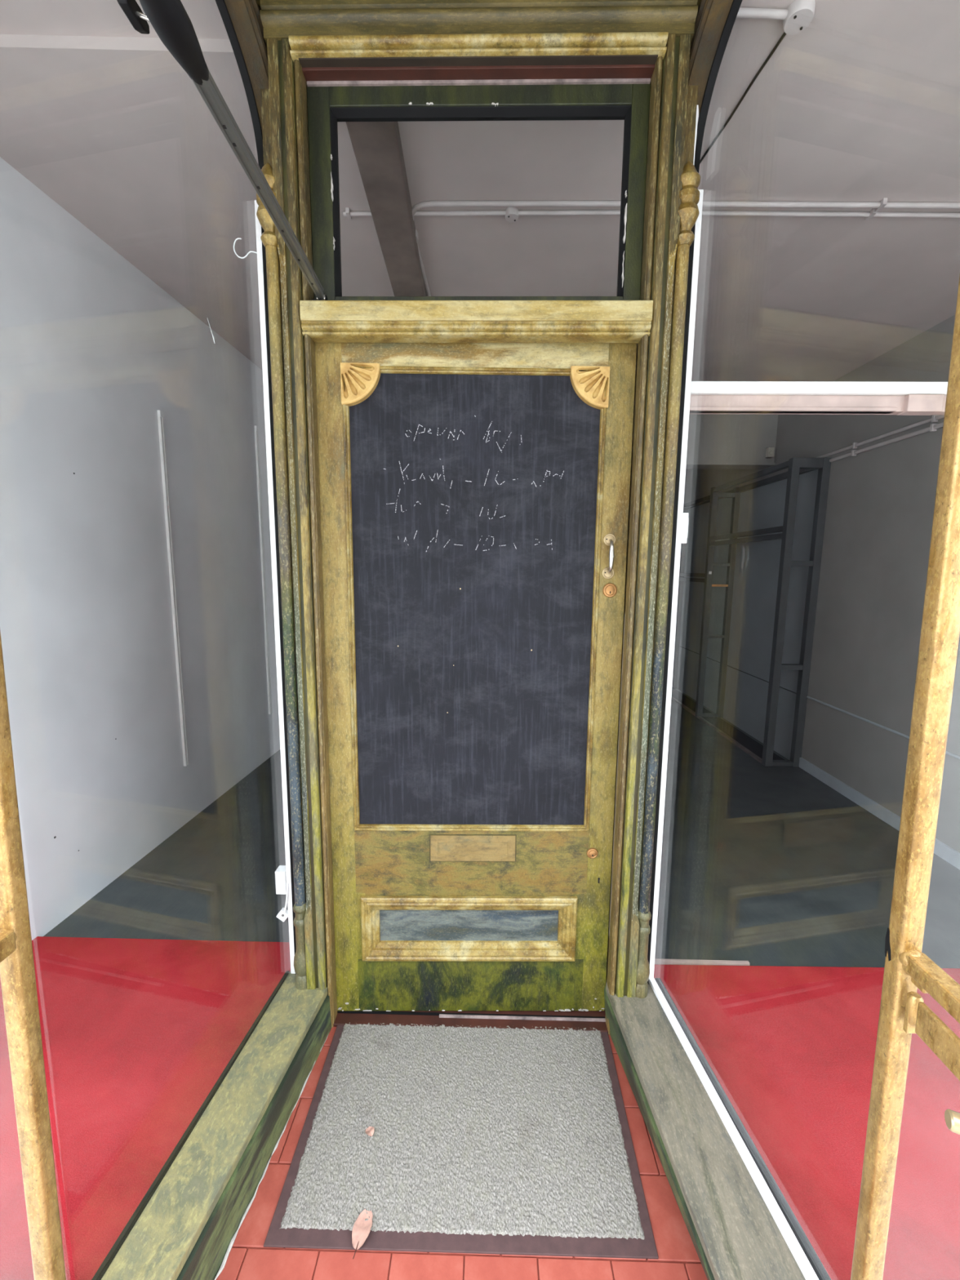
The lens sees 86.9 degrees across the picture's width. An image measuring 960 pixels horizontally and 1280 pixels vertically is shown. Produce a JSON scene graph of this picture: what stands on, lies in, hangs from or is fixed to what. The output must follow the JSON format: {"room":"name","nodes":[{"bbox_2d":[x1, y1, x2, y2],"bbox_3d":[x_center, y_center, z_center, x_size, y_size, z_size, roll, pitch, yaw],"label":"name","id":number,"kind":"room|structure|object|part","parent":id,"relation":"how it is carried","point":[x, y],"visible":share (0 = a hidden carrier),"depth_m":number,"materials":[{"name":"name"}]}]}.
{"room":"shop entrance","nodes":[
{"label":"shop entrance","id":0,"kind":"room"},
{"bbox_2d":[0,156,279,940],"bbox_3d":[-1.661,-0.714,4.245,0.498,3.150,7.220,1,8,1],"label":"wall","id":1,"kind":"structure","parent":0,"point":[91,348],"depth_m":2.27,"materials":[{"name":"paint"}]},
{"bbox_2d":[157,409,189,766],"bbox_3d":[-1.619,-0.230,2.681,0.016,1.867,0.030,1,8,1],"label":"upright","id":2,"kind":"object","parent":1,"relation":"attached to","point":[160,414],"visible":1,"depth_m":2.67,"materials":[{"name":"white paint"}]},
{"bbox_2d":[254,426,272,714],"bbox_3d":[-1.564,-0.466,3.662,0.016,2.059,0.030,1,8,1],"label":"upright","id":3,"kind":"object","parent":1,"relation":"attached to","point":[256,428],"visible":1,"depth_m":3.65,"materials":[{"name":"white paint"}]},
{"bbox_2d":[255,0,701,9],"bbox_3d":[-0.003,-1.485,0.924,1.295,0.055,0.760,1,8,1],"label":"ceiling","id":4,"kind":"structure","parent":0,"point":[258,2],"depth_m":1.19,"materials":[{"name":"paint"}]},
{"bbox_2d":[0,0,959,475],"bbox_3d":[0.402,-2.049,4.019,4.500,0.407,7.220,1,8,1],"label":"ceiling","id":5,"kind":"structure","parent":0,"point":[114,131],"depth_m":1.76,"materials":[{"name":"paint"}]},
{"bbox_2d":[346,121,426,296],"bbox_3d":[-0.345,-1.764,2.740,0.150,0.150,2.767,0,8,-1],"label":"ceiling beam","id":6,"kind":"structure","parent":5,"relation":"attached to","point":[377,148],"depth_m":1.78,"materials":[{"name":"grey paint"}]},
{"bbox_2d":[415,229,417,242],"bbox_3d":[-0.269,-1.644,2.062,0.034,0.025,0.065,1,8,1],"label":"junction box","id":7,"kind":"object","parent":5,"relation":"attached to","point":[416,232],"visible":0.25,"depth_m":2.05,"materials":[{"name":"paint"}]},
{"bbox_2d":[505,206,519,222],"bbox_3d":[0.121,-1.608,1.916,0.052,0.027,0.052,1,8,1],"label":"junction box","id":8,"kind":"object","parent":5,"relation":"attached to","point":[512,215],"visible":0.97,"depth_m":1.90,"materials":[{"name":"paint"}]},
{"bbox_2d":[342,207,959,220],"bbox_3d":[0.910,-1.577,1.871,2.877,0.096,0.048,1,8,3],"label":"conduit","id":9,"kind":"object","parent":5,"relation":"attached to","point":[868,215],"visible":0.64,"depth_m":1.87,"materials":[{"name":"paint"}]},
{"bbox_2d":[412,197,959,296],"bbox_3d":[0.810,-1.585,1.953,2.922,0.089,1.062,5,9,27],"label":"conduit","id":10,"kind":"object","parent":5,"relation":"attached to","point":[883,203],"visible":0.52,"depth_m":1.82,"materials":[{"name":"paint"}]},
{"bbox_2d":[631,407,777,469],"bbox_3d":[0.427,-1.763,4.194,3.949,0.620,0.190,1,8,1],"label":"ceiling beam","id":11,"kind":"structure","parent":5,"relation":"attached to","point":[714,441],"depth_m":4.11,"materials":[{"name":"grey paint"}]},
{"bbox_2d":[765,447,774,457],"bbox_3d":[2.334,-1.509,4.072,0.050,0.075,0.049,1,8,1],"label":"sensor","id":12,"kind":"object","parent":11,"relation":"attached to","point":[769,451],"visible":1,"depth_m":4.06,"materials":[{"name":"plastic"}]},
{"bbox_2d":[699,32,786,164],"bbox_3d":[0.733,-1.537,1.498,0.010,0.010,0.544,0,8,-5],"label":"cable","id":13,"kind":"object","parent":5,"relation":"attached to","point":[784,33],"visible":0.73,"depth_m":1.41,"materials":[{"name":"metal"}]},
{"bbox_2d":[736,7,788,20],"bbox_3d":[0.612,-1.494,1.206,0.236,0.023,0.017,1,8,0],"label":"conduit","id":14,"kind":"object","parent":5,"relation":"attached to","point":[744,12],"visible":0.44,"depth_m":1.20,"materials":[{"name":"paint"}]},
{"bbox_2d":[782,0,815,35],"bbox_3d":[0.760,-1.485,1.207,0.064,0.027,0.064,1,8,1],"label":"junction box","id":15,"kind":"object","parent":5,"relation":"attached to","point":[801,13],"visible":1,"depth_m":1.20,"materials":[{"name":"paint"}]},
{"bbox_2d":[44,675,959,1279],"bbox_3d":[0.324,0.856,4.379,4.500,0.060,7.312,1,8,1],"label":"floor","id":16,"kind":"structure","parent":0,"point":[762,865],"depth_m":2.20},
{"bbox_2d":[0,936,290,1279],"bbox_3d":[-1.129,1.215,1.429,1.190,0.018,1.000,1,8,1],"label":"display platform","id":17,"kind":"object","parent":16,"relation":"on","point":[137,1034],"visible":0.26,"depth_m":1.45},
{"bbox_2d":[91,0,295,1279],"bbox_3d":[-0.604,-0.119,1.123,0.088,2.718,0.851,1,8,7],"label":"window","id":18,"kind":"structure","parent":17,"relation":"on","point":[242,20],"depth_m":1.28,"materials":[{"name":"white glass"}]},
{"bbox_2d":[0,631,66,1279],"bbox_3d":[-0.685,0.207,0.350,0.083,2.380,0.749,1,8,1],"label":"wooden post","id":19,"kind":"object","parent":18,"relation":"attached to","point":[17,971],"visible":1,"depth_m":0.76,"materials":[{"name":"beige wood"}]},
{"bbox_2d":[0,930,16,962],"bbox_3d":[-0.688,0.436,0.701,0.038,0.033,0.061,1,8,1],"label":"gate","id":20,"kind":"object","parent":19,"relation":"attached to","point":[7,938],"depth_m":0.72,"materials":[{"name":"beige wood"}]},
{"bbox_2d":[233,237,257,258],"bbox_3d":[-0.619,-1.033,1.335,0.063,0.050,0.003,1,8,1],"label":"hook","id":21,"kind":"object","parent":18,"relation":"attached to","point":[237,238],"visible":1,"depth_m":1.33,"materials":[{"name":"white plastic"}]},
{"bbox_2d":[275,865,288,921],"bbox_3d":[-0.616,0.801,1.594,0.044,0.166,0.048,1,8,1],"label":"fire alarm","id":22,"kind":"object","parent":18,"relation":"attached to","point":[282,886],"visible":0.87,"depth_m":1.58,"materials":[{"name":"white plastic"}]},
{"bbox_3d":[-0.621,0.719,1.589,0.032,0.004,0.036,1,8,1],"label":"lid","id":23,"kind":"part","parent":22,"relation":"part of","materials":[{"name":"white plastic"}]},
{"bbox_2d":[101,971,331,1279],"bbox_3d":[-0.575,1.186,1.254,0.156,0.143,0.790,1,8,6],"label":"window sill","id":24,"kind":"structure","parent":16,"relation":"on","point":[188,1229],"depth_m":1.14,"materials":[{"name":"paint"}]},
{"bbox_2d":[256,38,337,1027],"bbox_3d":[-0.509,-0.117,1.431,0.130,2.666,0.113,1,8,1],"label":"post","id":25,"kind":"object","parent":16,"relation":"on","point":[291,354],"visible":0.77,"depth_m":1.37,"materials":[{"name":"paint"}]},
{"bbox_2d":[315,342,636,1011],"bbox_3d":[-0.019,0.196,1.495,0.862,2.014,0.074,0,8,-1],"label":"door","id":26,"kind":"structure","parent":25,"relation":"attached to","point":[474,497],"depth_m":1.48,"materials":[{"name":"paint"}]},
{"bbox_3d":[-0.032,0.896,1.609,0.670,0.215,0.018,0,8,-1],"label":"panel","id":27,"kind":"part","parent":26,"relation":"part of","materials":[{"name":"glass"}]},
{"bbox_3d":[-0.034,0.903,1.587,0.670,0.216,0.028,0,8,-1],"label":"panel moulding","id":28,"kind":"part","parent":26,"relation":"part of","materials":[{"name":"paint"}]},
{"bbox_3d":[-0.030,1.092,1.636,0.716,0.200,0.042,0,8,-1],"label":"rail","id":29,"kind":"part","parent":26,"relation":"part of","materials":[{"name":"paint"}]},
{"bbox_3d":[-0.026,0.692,1.580,0.716,0.228,0.042,0,8,-1],"label":"lock rail","id":30,"kind":"part","parent":26,"relation":"part of","materials":[{"name":"paint"}]},
{"bbox_3d":[-0.022,0.637,1.551,0.260,0.084,0.006,0,8,-1],"label":"letter plate","id":31,"kind":"part","parent":26,"relation":"part of","materials":[{"name":"paint"}]},
{"bbox_3d":[-0.012,-0.769,1.376,0.716,0.068,0.042,0,8,-1],"label":"rail","id":32,"kind":"part","parent":26,"relation":"part of","materials":[{"name":"paint"}]},
{"bbox_3d":[-0.018,-0.076,1.457,0.716,1.328,0.019,0,8,-1],"label":"board moulding","id":33,"kind":"part","parent":26,"relation":"part of","materials":[{"name":"paint"}]},
{"bbox_2d":[299,300,653,343],"bbox_3d":[-0.011,-0.821,1.326,0.886,0.077,0.107,1,8,1],"label":"transom","id":34,"kind":"object","parent":25,"relation":"attached to","point":[324,321],"visible":0.93,"depth_m":1.28,"materials":[{"name":"paint"}]},
{"bbox_2d":[116,0,327,300],"bbox_3d":[-0.386,-0.750,0.704,0.072,0.124,1.291,0,8,-3],"label":"stay","id":35,"kind":"object","parent":34,"relation":"attached to","point":[170,20],"visible":0.92,"depth_m":0.68,"materials":[{"name":"grey metal"}]},
{"bbox_3d":[-0.410,-0.742,0.597,0.012,0.022,0.051,0,8,-3],"label":"wing knob","id":36,"kind":"part","parent":35,"relation":"part of","materials":[{"name":"black plastic"}]},
{"bbox_3d":[-0.011,-0.799,1.332,0.886,0.031,0.101,1,8,1],"label":"bead moulding","id":37,"kind":"part","parent":34,"relation":"part of","materials":[{"name":"paint"}]},
{"bbox_2d":[306,82,650,300],"bbox_3d":[-0.008,-1.128,1.315,0.856,0.534,0.045,1,8,1],"label":"window","id":38,"kind":"structure","parent":34,"relation":"on","point":[327,106],"depth_m":1.28,"materials":[{"name":"paint"}]},
{"bbox_3d":[-0.004,-0.883,1.349,0.756,0.040,0.044,1,8,1],"label":"rail","id":39,"kind":"part","parent":38,"relation":"part of","materials":[{"name":"paint"}]},
{"bbox_3d":[0.001,-1.365,1.282,0.756,0.054,0.044,1,8,1],"label":"rail","id":40,"kind":"part","parent":38,"relation":"part of","materials":[{"name":"paint"}]},
{"bbox_2d":[259,0,697,88],"bbox_3d":[-0.005,-1.438,1.235,1.016,0.124,0.116,1,8,1],"label":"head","id":41,"kind":"structure","parent":25,"relation":"attached to","point":[335,42],"depth_m":1.19},
{"bbox_3d":[-0.006,-1.412,1.240,0.887,0.041,0.115,1,8,1],"label":"bead moulding","id":42,"kind":"part","parent":41,"relation":"part of","materials":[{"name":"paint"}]},
{"bbox_2d":[263,1022,658,1258],"bbox_3d":[-0.030,1.244,1.329,0.846,0.009,0.545,1,8,1],"label":"doormat","id":43,"kind":"object","parent":16,"relation":"on","point":[484,1140],"visible":1,"depth_m":1.24,"materials":[{"name":"grey carpet"}]},
{"bbox_2d":[351,1208,373,1258],"bbox_3d":[-0.254,1.268,1.083,0.039,0.010,0.081,2,8,9],"label":"leaf","id":44,"kind":"object","parent":43,"relation":"on","point":[362,1228],"visible":1,"depth_m":1.09,"materials":[{"name":"plant"}]},
{"bbox_2d":[364,1126,373,1136],"bbox_3d":[-0.278,1.240,1.279,0.022,0.007,0.024,-6,10,-39],"label":"leaf","id":45,"kind":"object","parent":43,"relation":"on","point":[370,1131],"visible":1,"depth_m":1.28,"materials":[{"name":"plant"}]},
{"bbox_2d":[333,1010,608,1032],"bbox_3d":[-0.030,1.202,1.629,0.872,0.020,0.108,1,8,1],"label":"threshold","id":46,"kind":"object","parent":16,"relation":"on","point":[580,1020],"visible":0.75,"depth_m":1.60,"materials":[{"name":"brown wood"}]},
{"bbox_2d":[604,34,700,1035],"bbox_3d":[0.473,-0.105,1.414,0.130,2.666,0.113,1,8,1],"label":"post","id":47,"kind":"object","parent":16,"relation":"on","point":[672,196],"visible":1,"depth_m":1.35,"materials":[{"name":"paint"}]},
{"bbox_2d":[608,613,625,933],"bbox_3d":[0.405,0.421,1.497,0.001,1.000,0.004,1,8,1],"label":"lath","id":48,"kind":"structure","parent":47,"relation":"attached to","point":[624,614],"depth_m":1.49,"materials":[{"name":"green paint"}]},
{"bbox_2d":[604,979,805,1279],"bbox_3d":[0.505,1.198,1.242,0.192,0.143,0.808,0,8,-4],"label":"window sill","id":49,"kind":"structure","parent":16,"relation":"on","point":[734,1234],"depth_m":1.13,"materials":[{"name":"paint"}]},
{"bbox_2d":[671,457,831,766],"bbox_3d":[2.282,-0.432,5.595,0.260,2.190,4.070,1,8,1],"label":"frame","id":50,"kind":"object","parent":16,"relation":"on","point":[750,557],"visible":0.83,"depth_m":4.34,"materials":[{"name":"grey metal"}]},
{"bbox_3d":[2.393,-0.496,6.059,0.052,2.190,0.050,1,8,1],"label":"post","id":51,"kind":"part","parent":50,"relation":"part of","materials":[{"name":"white metal"}]},
{"bbox_3d":[2.155,0.663,5.599,0.032,0.018,1.190,1,8,1],"label":"plate","id":52,"kind":"part","parent":50,"relation":"part of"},
{"bbox_3d":[2.171,-0.648,5.416,0.038,0.036,1.190,1,8,1],"label":"long rail","id":53,"kind":"part","parent":50,"relation":"part of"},
{"bbox_3d":[2.171,-0.698,5.409,0.038,0.036,1.190,1,8,1],"label":"long rail","id":54,"kind":"part","parent":50,"relation":"part of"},
{"bbox_3d":[2.178,-1.416,5.309,0.038,0.036,1.190,1,8,1],"label":"long rail","id":55,"kind":"part","parent":50,"relation":"part of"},
{"bbox_3d":[2.405,-0.385,5.448,0.008,2.140,1.190,1,8,1],"label":"panel","id":56,"kind":"part","parent":50,"relation":"part of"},
{"bbox_3d":[2.163,-0.327,4.835,0.052,2.190,0.050,1,8,1],"label":"post","id":57,"kind":"part","parent":50,"relation":"part of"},
{"bbox_3d":[2.392,-1.465,5.298,0.046,0.040,1.190,1,8,1],"label":"long rail","id":58,"kind":"part","parent":50,"relation":"part of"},
{"bbox_3d":[2.256,0.740,4.982,0.154,0.030,0.044,1,8,1],"label":"cross rail","id":59,"kind":"part","parent":50,"relation":"part of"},
{"bbox_3d":[2.263,-0.036,4.873,0.154,0.025,0.044,1,8,1],"label":"cross rail","id":60,"kind":"part","parent":50,"relation":"part of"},
{"bbox_3d":[2.268,-0.517,4.799,0.154,0.022,0.025,1,8,1],"label":"cross rail","id":61,"kind":"part","parent":50,"relation":"part of","materials":[{"name":"brown wood"}]},
{"bbox_3d":[2.270,-0.713,4.779,0.154,0.028,0.044,1,8,1],"label":"cross rail","id":62,"kind":"part","parent":50,"relation":"part of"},
{"bbox_3d":[2.276,-1.341,4.691,0.154,0.040,0.044,1,8,1],"label":"cross rail","id":63,"kind":"part","parent":50,"relation":"part of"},
{"bbox_3d":[2.369,-0.324,4.831,0.052,2.190,0.050,1,8,1],"label":"post","id":64,"kind":"part","parent":50,"relation":"part of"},
{"bbox_3d":[2.131,0.834,4.371,0.032,0.018,1.190,1,8,1],"label":"plate","id":65,"kind":"part","parent":50,"relation":"part of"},
{"bbox_3d":[2.149,-0.814,4.141,0.038,0.036,1.190,1,8,1],"label":"long rail","id":66,"kind":"part","parent":50,"relation":"part of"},
{"bbox_3d":[2.150,-0.863,4.134,0.038,0.036,1.190,1,8,1],"label":"long rail","id":67,"kind":"part","parent":50,"relation":"part of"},
{"bbox_3d":[2.154,-1.299,4.073,0.038,0.036,1.190,1,8,1],"label":"long rail","id":68,"kind":"part","parent":50,"relation":"part of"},
{"bbox_3d":[2.380,-0.214,4.220,0.008,2.140,1.190,1,8,1],"label":"panel","id":69,"kind":"part","parent":50,"relation":"part of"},
{"bbox_3d":[2.368,-1.294,4.070,0.046,0.040,1.190,1,8,1],"label":"long rail","id":70,"kind":"part","parent":50,"relation":"part of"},
{"bbox_3d":[2.139,-0.156,3.607,0.052,2.190,0.050,1,8,1],"label":"post","id":71,"kind":"part","parent":50,"relation":"part of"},
{"bbox_3d":[2.232,0.911,3.754,0.154,0.030,0.044,1,8,1],"label":"cross rail","id":72,"kind":"part","parent":50,"relation":"part of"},
{"bbox_3d":[2.239,0.194,3.654,0.154,0.037,0.044,1,8,1],"label":"cross rail","id":73,"kind":"part","parent":50,"relation":"part of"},
{"bbox_3d":[2.245,-0.537,3.552,0.154,0.038,0.044,1,8,1],"label":"cross rail","id":74,"kind":"part","parent":50,"relation":"part of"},
{"bbox_3d":[2.345,-0.153,3.603,0.052,2.190,0.050,1,8,1],"label":"post","id":75,"kind":"part","parent":50,"relation":"part of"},
{"bbox_3d":[2.252,-1.207,3.458,0.154,0.065,0.044,1,8,1],"label":"cross rail","id":76,"kind":"part","parent":50,"relation":"part of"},
{"bbox_2d":[653,958,959,1279],"bbox_3d":[1.380,1.247,1.361,1.830,0.020,0.955,1,8,1],"label":"display platform","id":77,"kind":"object","parent":16,"relation":"on","point":[791,1049],"visible":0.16,"depth_m":1.38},
{"bbox_2d":[648,0,947,1279],"bbox_3d":[1.438,-0.111,1.199,1.847,2.718,0.855,0,8,-6],"label":"window","id":78,"kind":"structure","parent":77,"relation":"on","point":[715,20],"depth_m":1.39,"materials":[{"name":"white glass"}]},
{"bbox_2d":[680,512,688,543],"bbox_3d":[0.570,-0.312,1.413,0.018,0.083,0.018,1,8,1],"label":"plate","id":79,"kind":"object","parent":78,"relation":"attached to","point":[685,518],"visible":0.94,"depth_m":1.40,"materials":[{"name":"white plastic"}]},
{"bbox_2d":[850,275,959,1279],"bbox_3d":[0.591,0.222,0.327,0.100,2.380,0.749,1,8,1],"label":"wooden post","id":80,"kind":"object","parent":78,"relation":"attached to","point":[904,1012],"visible":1,"depth_m":0.68,"materials":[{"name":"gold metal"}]},
{"bbox_3d":[0.597,0.494,0.366,0.029,0.027,0.691,1,8,1],"label":"rail","id":81,"kind":"part","parent":80,"relation":"part of","materials":[{"name":"wood"}]},
{"bbox_2d":[684,315,959,852],"bbox_3d":[2.514,-0.665,4.170,0.250,3.150,7.220,1,8,1],"label":"wall","id":82,"kind":"structure","parent":0,"point":[880,508],"depth_m":3.04,"materials":[{"name":"grey paint"}]},
{"bbox_2d":[799,757,959,869],"bbox_3d":[2.326,1.097,2.293,0.016,0.075,2.890,1,8,1],"label":"baseboard","id":83,"kind":"structure","parent":82,"relation":"attached to","point":[947,853],"depth_m":3.04,"materials":[{"name":"paint"}]},
{"bbox_2d":[815,414,944,457],"bbox_3d":[2.346,-1.082,2.156,0.023,0.036,3.100,1,8,1],"label":"conduit","id":84,"kind":"object","parent":82,"relation":"attached to","point":[935,418],"visible":0.87,"depth_m":2.93,"materials":[{"name":"paint"}]},
{"bbox_2d":[806,695,959,759],"bbox_3d":[2.332,0.604,2.251,0.014,0.014,2.822,1,8,1],"label":"conduit","id":85,"kind":"object","parent":82,"relation":"attached to","point":[807,696],"visible":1,"depth_m":3.04,"materials":[{"name":"paint"}]},
{"bbox_2d":[829,422,943,462],"bbox_3d":[2.342,-1.018,2.024,0.025,0.036,2.822,1,8,1],"label":"conduit","id":86,"kind":"object","parent":82,"relation":"attached to","point":[934,427],"visible":1,"depth_m":2.90,"materials":[{"name":"paint"}]}
]}

